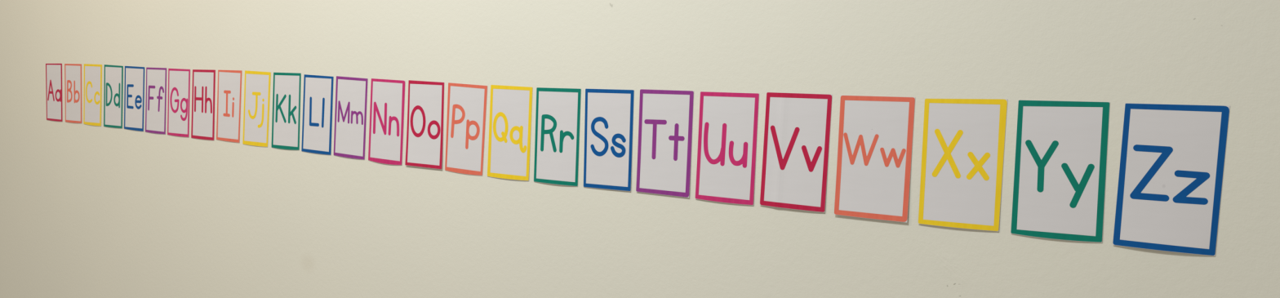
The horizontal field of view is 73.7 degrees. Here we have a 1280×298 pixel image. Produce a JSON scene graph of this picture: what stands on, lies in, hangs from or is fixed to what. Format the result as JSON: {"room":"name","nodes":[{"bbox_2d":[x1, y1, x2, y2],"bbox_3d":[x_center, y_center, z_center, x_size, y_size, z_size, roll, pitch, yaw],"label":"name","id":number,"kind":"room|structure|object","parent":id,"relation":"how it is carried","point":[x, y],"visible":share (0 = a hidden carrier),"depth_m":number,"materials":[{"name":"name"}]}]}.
{"room":"classroom","nodes":[
{"label":"classroom","id":0,"kind":"room"},
{"bbox_2d":[0,0,1279,297],"bbox_3d":[-0.658,-0.187,1.910,7.200,3.200,0.120,5,4,33],"label":"wall","id":1,"kind":"structure","parent":0,"point":[86,211],"depth_m":1.48,"materials":[{"name":"beige paint"}]},
{"bbox_2d":[45,63,62,121],"bbox_3d":[-1.746,-0.169,2.545,0.112,0.172,0.001,5,4,33],"label":"card","id":2,"kind":"object","parent":1,"relation":"attached to","point":[53,71],"visible":1,"depth_m":2.54,"materials":[{"name":"white paper"}]},
{"bbox_2d":[64,63,81,123],"bbox_3d":[-1.645,-0.161,2.480,0.109,0.172,0.001,5,4,33],"label":"card","id":3,"kind":"object","parent":1,"relation":"attached to","point":[73,72],"visible":1,"depth_m":2.48,"materials":[{"name":"white paper"}]},
{"bbox_2d":[83,63,102,126],"bbox_3d":[-1.549,-0.153,2.418,0.106,0.174,0.001,5,4,33],"label":"card","id":4,"kind":"object","parent":1,"relation":"attached to","point":[92,101],"visible":1,"depth_m":2.42,"materials":[{"name":"white paper"}]},
{"bbox_2d":[103,64,123,128],"bbox_3d":[-1.452,-0.145,2.355,0.104,0.173,0.001,5,4,33],"label":"card","id":5,"kind":"object","parent":1,"relation":"attached to","point":[113,74],"visible":1,"depth_m":2.35,"materials":[{"name":"white paper"}]},
{"bbox_2d":[124,66,144,131],"bbox_3d":[-1.358,-0.136,2.294,0.104,0.172,0.001,5,4,33],"label":"card","id":6,"kind":"object","parent":1,"relation":"attached to","point":[134,91],"visible":1,"depth_m":2.29,"materials":[{"name":"white paper"}]},
{"bbox_2d":[145,67,166,134],"bbox_3d":[-1.266,-0.126,2.235,0.102,0.172,0.001,5,4,33],"label":"card","id":7,"kind":"object","parent":1,"relation":"attached to","point":[156,77],"visible":1,"depth_m":2.23,"materials":[{"name":"white paper"}]},
{"bbox_2d":[167,68,190,137],"bbox_3d":[-1.175,-0.118,2.175,0.102,0.172,0.001,5,4,33],"label":"card","id":8,"kind":"object","parent":1,"relation":"attached to","point":[179,79],"visible":1,"depth_m":2.17,"materials":[{"name":"white paper"}]},
{"bbox_2d":[191,69,215,140],"bbox_3d":[-1.081,-0.110,2.115,0.102,0.173,0.001,5,4,33],"label":"card","id":9,"kind":"object","parent":1,"relation":"attached to","point":[203,91],"visible":1,"depth_m":2.11,"materials":[{"name":"white paper"}]},
{"bbox_2d":[216,70,242,142],"bbox_3d":[-0.989,-0.103,2.055,0.101,0.172,0.001,5,4,33],"label":"card","id":10,"kind":"object","parent":1,"relation":"attached to","point":[229,82],"visible":1,"depth_m":2.05,"materials":[{"name":"white paper"}]},
{"bbox_2d":[242,70,271,146],"bbox_3d":[-0.895,-0.094,1.994,0.104,0.175,0.001,5,4,33],"label":"card","id":11,"kind":"object","parent":1,"relation":"attached to","point":[257,83],"visible":1,"depth_m":1.99,"materials":[{"name":"white paper"}]},
{"bbox_2d":[271,72,301,150],"bbox_3d":[-0.801,-0.086,1.933,0.103,0.174,0.001,5,4,33],"label":"card","id":12,"kind":"object","parent":1,"relation":"attached to","point":[286,120],"visible":1,"depth_m":1.93,"materials":[{"name":"white paper"}]},
{"bbox_2d":[301,74,333,155],"bbox_3d":[-0.708,-0.076,1.873,0.104,0.173,0.001,5,4,33],"label":"card","id":13,"kind":"object","parent":1,"relation":"attached to","point":[317,102],"visible":1,"depth_m":1.87,"materials":[{"name":"white paper"}]},
{"bbox_2d":[333,75,368,159],"bbox_3d":[-0.615,-0.067,1.813,0.104,0.173,0.001,5,4,33],"label":"card","id":14,"kind":"object","parent":1,"relation":"attached to","point":[351,93],"visible":1,"depth_m":1.81,"materials":[{"name":"white paper"}]},
{"bbox_2d":[368,78,405,164],"bbox_3d":[-0.520,-0.056,1.751,0.105,0.174,0.001,5,4,33],"label":"card","id":15,"kind":"object","parent":1,"relation":"attached to","point":[387,95],"visible":1,"depth_m":1.75,"materials":[{"name":"white paper"}]},
{"bbox_2d":[404,80,444,168],"bbox_3d":[-0.425,-0.049,1.689,0.104,0.171,0.003,5,4,33],"label":"card","id":16,"kind":"object","parent":1,"relation":"attached to","point":[425,108],"visible":1,"depth_m":1.69,"materials":[{"name":"white paper"}]},
{"bbox_2d":[444,82,487,175],"bbox_3d":[-0.332,-0.038,1.630,0.104,0.173,0.001,5,4,33],"label":"card","id":17,"kind":"object","parent":1,"relation":"attached to","point":[466,103],"visible":1,"depth_m":1.63,"materials":[{"name":"white paper"}]},
{"bbox_2d":[487,84,533,180],"bbox_3d":[-0.240,-0.030,1.570,0.102,0.172,0.002,5,4,33],"label":"card","id":18,"kind":"object","parent":1,"relation":"attached to","point":[510,106],"visible":1,"depth_m":1.57,"materials":[{"name":"white paper"}]},
{"bbox_2d":[533,87,581,186],"bbox_3d":[-0.147,-0.023,1.510,0.102,0.170,0.002,5,4,33],"label":"card","id":19,"kind":"object","parent":1,"relation":"attached to","point":[557,113],"visible":1,"depth_m":1.51,"materials":[{"name":"white paper"}]},
{"bbox_2d":[583,88,634,191],"bbox_3d":[-0.055,-0.016,1.450,0.104,0.171,0.002,5,4,33],"label":"card","id":20,"kind":"object","parent":1,"relation":"attached to","point":[609,113],"visible":1,"depth_m":1.45,"materials":[{"name":"white paper"}]},
{"bbox_2d":[635,88,693,197],"bbox_3d":[0.039,-0.011,1.389,0.104,0.170,0.002,5,4,33],"label":"card","id":21,"kind":"object","parent":1,"relation":"attached to","point":[665,116],"visible":1,"depth_m":1.39,"materials":[{"name":"white paper"}]},
{"bbox_2d":[695,91,759,204],"bbox_3d":[0.134,-0.002,1.327,0.102,0.172,0.002,5,4,33],"label":"card","id":22,"kind":"object","parent":1,"relation":"attached to","point":[727,134],"visible":1,"depth_m":1.33,"materials":[{"name":"white paper"}]},
{"bbox_2d":[760,92,832,212],"bbox_3d":[0.229,0.003,1.265,0.104,0.172,0.003,5,4,33],"label":"card","id":23,"kind":"object","parent":1,"relation":"attached to","point":[797,131],"visible":1,"depth_m":1.26,"materials":[{"name":"white paper"}]},
{"bbox_2d":[833,95,915,222],"bbox_3d":[0.328,0.012,1.201,0.106,0.173,0.003,5,4,33],"label":"card","id":24,"kind":"object","parent":1,"relation":"attached to","point":[875,133],"visible":1,"depth_m":1.20,"materials":[{"name":"white paper"}]},
{"bbox_2d":[918,98,1007,231],"bbox_3d":[0.427,0.019,1.137,0.105,0.174,0.002,5,4,33],"label":"card","id":25,"kind":"object","parent":1,"relation":"attached to","point":[963,140],"visible":1,"depth_m":1.14,"materials":[{"name":"white paper"}]},
{"bbox_2d":[1010,99,1110,242],"bbox_3d":[0.526,0.026,1.073,0.106,0.175,0.002,5,4,33],"label":"card","id":26,"kind":"object","parent":1,"relation":"attached to","point":[1060,160],"visible":1,"depth_m":1.07,"materials":[{"name":"white paper"}]},
{"bbox_2d":[1112,102,1230,255],"bbox_3d":[0.625,0.034,1.009,0.106,0.174,0.003,5,4,33],"label":"card","id":27,"kind":"object","parent":1,"relation":"attached to","point":[1172,157],"visible":1,"depth_m":1.01,"materials":[{"name":"white paper"}]}
]}

